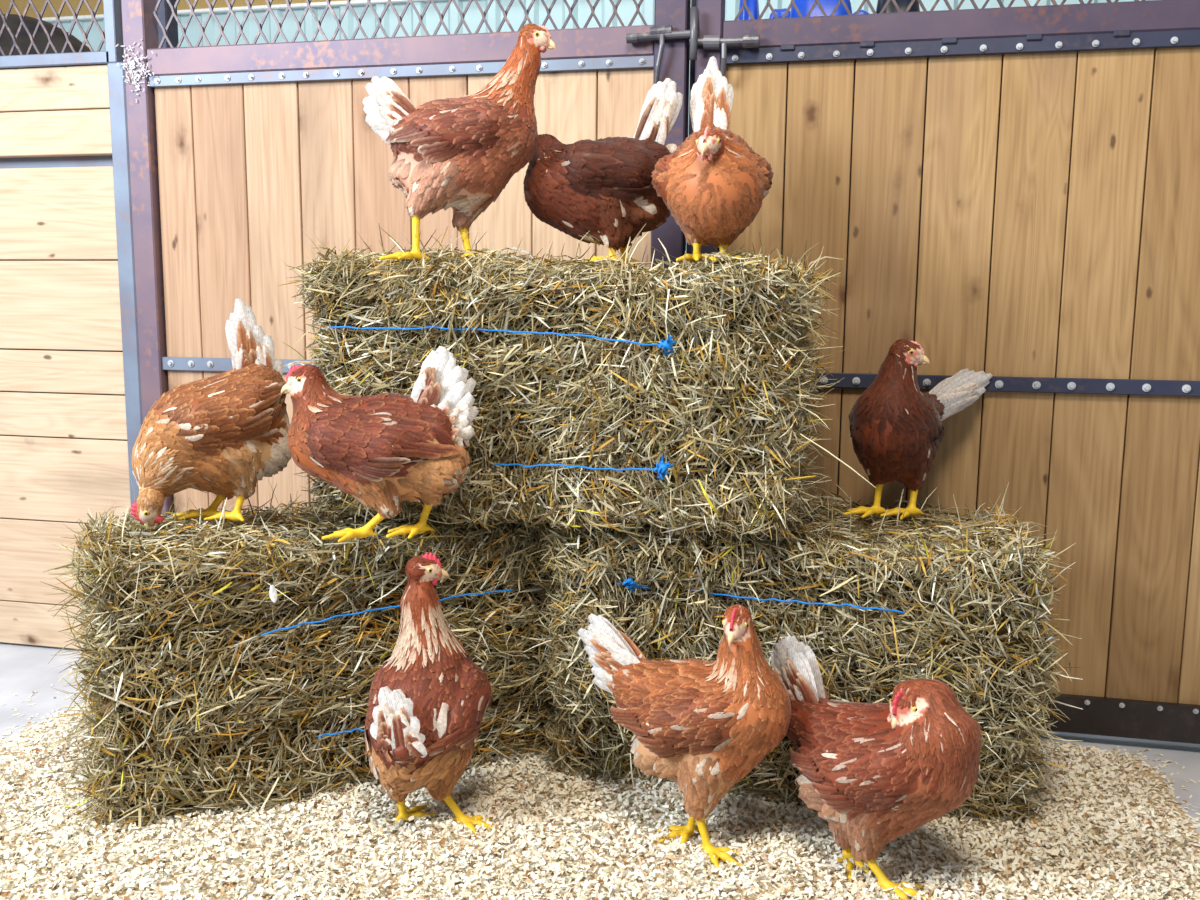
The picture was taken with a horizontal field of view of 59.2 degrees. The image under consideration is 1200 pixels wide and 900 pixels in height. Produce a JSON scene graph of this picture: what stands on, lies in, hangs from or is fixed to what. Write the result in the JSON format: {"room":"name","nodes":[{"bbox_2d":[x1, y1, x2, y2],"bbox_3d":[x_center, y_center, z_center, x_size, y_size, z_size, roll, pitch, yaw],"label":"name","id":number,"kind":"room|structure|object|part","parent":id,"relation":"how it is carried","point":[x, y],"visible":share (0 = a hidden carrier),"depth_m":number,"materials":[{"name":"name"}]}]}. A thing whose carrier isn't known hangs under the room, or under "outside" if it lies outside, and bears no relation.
{"room":"barn interior","nodes":[
{"label":"barn interior","id":0,"kind":"room"},
{"bbox_2d":[0,0,142,648],"bbox_3d":[-1.710,-0.493,2.577,1.340,1.960,0.068,2,8,12],"label":"wall","id":1,"kind":"structure","parent":0,"point":[65,189],"depth_m":2.48,"materials":[{"name":"brown wood"}]},
{"bbox_2d":[0,0,123,68],"bbox_3d":[-1.717,-1.177,2.471,1.320,0.576,0.034,2,8,12],"label":"grille","id":2,"kind":"object","parent":1,"relation":"in","point":[112,35],"depth_m":2.38,"materials":[{"name":"grey metal"}]},
{"bbox_3d":[-1.080,-0.182,2.475,0.042,1.384,0.058,2,8,12],"label":"post","id":3,"kind":"part","parent":1,"relation":"part of","materials":[{"name":"blue metal"}]},
{"bbox_2d":[115,0,690,609],"bbox_3d":[-0.450,-0.442,2.292,1.272,1.960,0.062,2,8,12],"label":"door","id":4,"kind":"structure","parent":1,"relation":"in","point":[236,152],"depth_m":2.31,"materials":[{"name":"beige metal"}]},
{"bbox_2d":[153,0,646,47],"bbox_3d":[-0.443,-1.107,2.202,1.116,0.499,0.008,2,8,12],"label":"grille","id":5,"kind":"object","parent":4,"relation":"attached to","point":[230,5],"depth_m":2.25,"materials":[{"name":"metal"}]},
{"bbox_2d":[626,25,689,84],"bbox_3d":[0.116,-0.770,2.084,0.130,0.130,0.030,2,8,12],"label":"bolt","id":6,"kind":"object","parent":4,"relation":"attached to","point":[661,33],"visible":0.88,"depth_m":2.07,"materials":[{"name":"metal"}]},
{"bbox_3d":[0.115,-0.760,2.083,0.015,0.111,0.032,-5,10,-37],"label":"handle","id":7,"kind":"part","parent":6,"relation":"part of","materials":[{"name":"metal"}]},
{"bbox_3d":[0.118,-0.815,2.079,0.128,0.018,0.016,2,8,12],"label":"rod","id":8,"kind":"part","parent":6,"relation":"part of","materials":[{"name":"metal"}]},
{"bbox_2d":[0,0,1149,242],"bbox_3d":[0.226,-1.191,3.963,8.680,2.997,0.118,2,8,12],"label":"wall","id":9,"kind":"structure","parent":0,"point":[626,9],"depth_m":4.07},
{"bbox_2d":[37,0,465,22],"bbox_3d":[0.190,-1.694,3.896,8.600,0.016,0.130,2,8,12],"label":"trim","id":10,"kind":"structure","parent":9,"relation":"on","point":[334,4],"depth_m":4.16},
{"bbox_2d":[0,642,1199,834],"bbox_3d":[-0.068,0.609,2.164,9.000,0.080,8.000,2,8,12],"label":"floor","id":11,"kind":"structure","parent":0,"point":[25,669],"depth_m":2.24,"materials":[{"name":"grey concrete"}]},
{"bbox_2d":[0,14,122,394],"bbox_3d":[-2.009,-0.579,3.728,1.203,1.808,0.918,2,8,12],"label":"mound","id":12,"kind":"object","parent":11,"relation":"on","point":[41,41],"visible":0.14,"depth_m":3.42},
{"bbox_2d":[157,0,178,47],"bbox_3d":[-1.099,-0.506,2.707,0.067,1.960,0.050,2,8,12],"label":"trim","id":13,"kind":"structure","parent":11,"relation":"on","point":[164,12],"depth_m":2.61,"materials":[{"name":"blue metal"}]},
{"bbox_2d":[0,667,1199,899],"bbox_3d":[-0.139,0.616,1.600,2.600,0.064,1.475,2,8,12],"label":"wood shavings","id":14,"kind":"object","parent":11,"relation":"on","point":[1126,835],"visible":0.59,"depth_m":1.61},
{"bbox_2d":[42,482,567,833],"bbox_3d":[-0.485,0.322,1.929,0.940,0.552,0.506,-3,9,-23],"label":"hay bale","id":15,"kind":"object","parent":14,"relation":"on","point":[205,690],"visible":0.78,"depth_m":1.73,"materials":[{"name":"plant"}]},
{"bbox_2d":[129,298,291,532],"bbox_3d":[-0.663,-0.064,1.805,0.272,0.388,0.202,-3,9,-23],"label":"hen","id":16,"kind":"object","parent":15,"relation":"on","point":[223,433],"visible":0.98,"depth_m":1.75,"materials":[{"name":"brown"}]},
{"bbox_2d":[269,585,276,602],"bbox_3d":[-0.518,0.228,1.676,0.011,0.028,0.008,2,8,12],"label":"feather","id":17,"kind":"object","parent":15,"relation":"attached to","point":[273,593],"visible":1,"depth_m":1.67,"materials":[{"name":"white"}]},
{"bbox_2d":[281,346,478,542],"bbox_3d":[-0.354,-0.015,1.697,0.308,0.302,0.193,2,8,12],"label":"hen","id":18,"kind":"object","parent":15,"relation":"on","point":[385,450],"visible":1,"depth_m":1.66,"materials":[{"name":"brown"}]},
{"bbox_2d":[278,211,875,547],"bbox_3d":[-0.035,-0.145,1.901,1.026,0.546,0.526,2,8,12],"label":"hay bale","id":19,"kind":"object","parent":15,"relation":"on","point":[607,391],"visible":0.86,"depth_m":1.72,"materials":[{"name":"plant"}]},
{"bbox_2d":[362,23,555,262],"bbox_3d":[-0.236,-0.518,1.778,0.325,0.402,0.180,-1,8,-8],"label":"hen","id":20,"kind":"object","parent":19,"relation":"on","point":[460,154],"visible":0.99,"depth_m":1.74,"materials":[{"name":"brown"}]},
{"bbox_2d":[523,78,682,264],"bbox_3d":[0.002,-0.488,1.852,0.269,0.326,0.211,2,8,12],"label":"hen","id":21,"kind":"object","parent":19,"relation":"on","point":[601,189],"visible":0.85,"depth_m":1.80,"materials":[{"name":"brown"}]},
{"bbox_2d":[651,56,773,263],"bbox_3d":[0.181,-0.498,1.757,0.197,0.374,0.377,0,8,0],"label":"hen","id":22,"kind":"object","parent":19,"relation":"on","point":[713,185],"visible":1,"depth_m":1.65,"materials":[{"name":"orange"}]},
{"bbox_2d":[364,552,499,838],"bbox_3d":[-0.279,0.385,1.667,0.218,0.428,0.208,-6,10,-38],"label":"hen","id":23,"kind":"object","parent":14,"relation":"on","point":[427,706],"visible":1,"depth_m":1.64,"materials":[{"name":"brown"}]},
{"bbox_2d":[578,604,791,871],"bbox_3d":[0.119,0.418,1.625,0.345,0.380,0.198,2,8,12],"label":"hen","id":24,"kind":"object","parent":14,"relation":"on","point":[701,725],"visible":1,"depth_m":1.56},
{"bbox_2d":[517,478,1082,829],"bbox_3d":[0.342,0.323,1.916,0.981,0.564,0.547,2,8,12],"label":"hay bale","id":25,"kind":"object","parent":14,"relation":"on","point":[879,603],"visible":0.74,"depth_m":1.74,"materials":[{"name":"plant"}]},
{"bbox_2d":[843,339,992,519],"bbox_3d":[0.588,-0.051,1.974,0.158,0.318,0.371,7,10,40],"label":"hen","id":26,"kind":"object","parent":25,"relation":"on","point":[897,432],"visible":1,"depth_m":1.85,"materials":[{"name":"brown"}]},
{"bbox_2d":[770,636,981,899],"bbox_3d":[0.388,0.463,1.538,0.296,0.318,0.241,2,8,12],"label":"hen","id":27,"kind":"object","parent":14,"relation":"on","point":[877,773],"visible":0.98,"depth_m":1.46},
{"bbox_2d":[769,8,789,18],"bbox_3d":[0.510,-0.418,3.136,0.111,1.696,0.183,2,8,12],"label":"sack","id":28,"kind":"object","parent":11,"relation":"on","point":[780,12],"visible":0.11,"depth_m":2.98,"materials":[{"name":"blue plastic"}]},
{"bbox_2d":[790,0,851,17],"bbox_3d":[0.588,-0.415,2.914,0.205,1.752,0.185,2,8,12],"label":"sack","id":29,"kind":"object","parent":11,"relation":"on","point":[804,6],"visible":0.02,"depth_m":2.75,"materials":[{"name":"blue plastic"}]},
{"bbox_2d":[852,10,868,14],"bbox_3d":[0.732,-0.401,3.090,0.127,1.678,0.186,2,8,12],"label":"sack","id":30,"kind":"object","parent":11,"relation":"on","point":[861,11],"visible":0.04,"depth_m":2.94,"materials":[{"name":"blue plastic"}]},
{"bbox_2d":[876,0,919,12],"bbox_3d":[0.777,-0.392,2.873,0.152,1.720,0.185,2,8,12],"label":"sack","id":31,"kind":"object","parent":11,"relation":"on","point":[903,4],"visible":0.02,"depth_m":2.71,"materials":[{"name":"plastic"}]},
{"bbox_2d":[691,0,1199,743],"bbox_3d":[1.149,-0.381,1.948,1.965,1.960,0.060,2,8,12],"label":"door","id":32,"kind":"structure","parent":11,"relation":"on","point":[1011,194],"depth_m":2.04,"materials":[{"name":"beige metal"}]},
{"bbox_2d":[686,0,695,262],"bbox_3d":[0.194,-0.425,2.205,0.023,1.960,0.030,2,8,12],"label":"door frame","id":33,"kind":"structure","parent":32,"relation":"attached to","point":[693,2],"depth_m":2.15,"materials":[{"name":"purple metal"}]},
{"bbox_2d":[689,6,699,60],"bbox_3d":[0.185,-0.812,2.062,0.020,0.101,0.037,2,8,12],"label":"bar","id":34,"kind":"object","parent":32,"relation":"attached to","point":[694,12],"visible":1,"depth_m":2.05,"materials":[{"name":"metal"}]},
{"bbox_2d":[689,34,759,76],"bbox_3d":[0.241,-0.765,2.058,0.134,0.086,0.031,2,8,12],"label":"bolt","id":35,"kind":"object","parent":32,"relation":"attached to","point":[709,42],"visible":0.93,"depth_m":2.05,"materials":[{"name":"metal"}]},
{"bbox_3d":[0.240,-0.795,2.055,0.131,0.019,0.015,2,8,12],"label":"rod","id":36,"kind":"part","parent":35,"relation":"part of","materials":[{"name":"metal"}]},
{"bbox_3d":[0.240,-0.755,2.057,0.011,0.067,0.027,0,8,-4],"label":"handle","id":37,"kind":"part","parent":35,"relation":"part of","materials":[{"name":"metal"}]},
{"bbox_2d":[734,0,1144,19],"bbox_3d":[1.156,-1.046,1.857,1.834,0.499,0.008,2,8,12],"label":"grille","id":38,"kind":"object","parent":32,"relation":"attached to","point":[792,2],"depth_m":2.02,"materials":[{"name":"metal"}]},
{"bbox_3d":[1.150,-0.381,1.951,1.965,1.960,0.055,2,8,12],"label":"frame","id":39,"kind":"part","parent":32,"relation":"part of","materials":[{"name":"purple metal"}]},
{"bbox_3d":[1.137,0.531,2.076,1.854,0.074,0.048,2,8,12],"label":"rail","id":40,"kind":"part","parent":32,"relation":"part of","materials":[{"name":"black metal"}]},
{"bbox_2d":[738,0,759,19],"bbox_3d":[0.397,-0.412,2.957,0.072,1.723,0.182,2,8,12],"label":"sack","id":41,"kind":"object","parent":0,"point":[753,5],"visible":0.02,"depth_m":2.79,"materials":[{"name":"blue plastic"}]}
]}

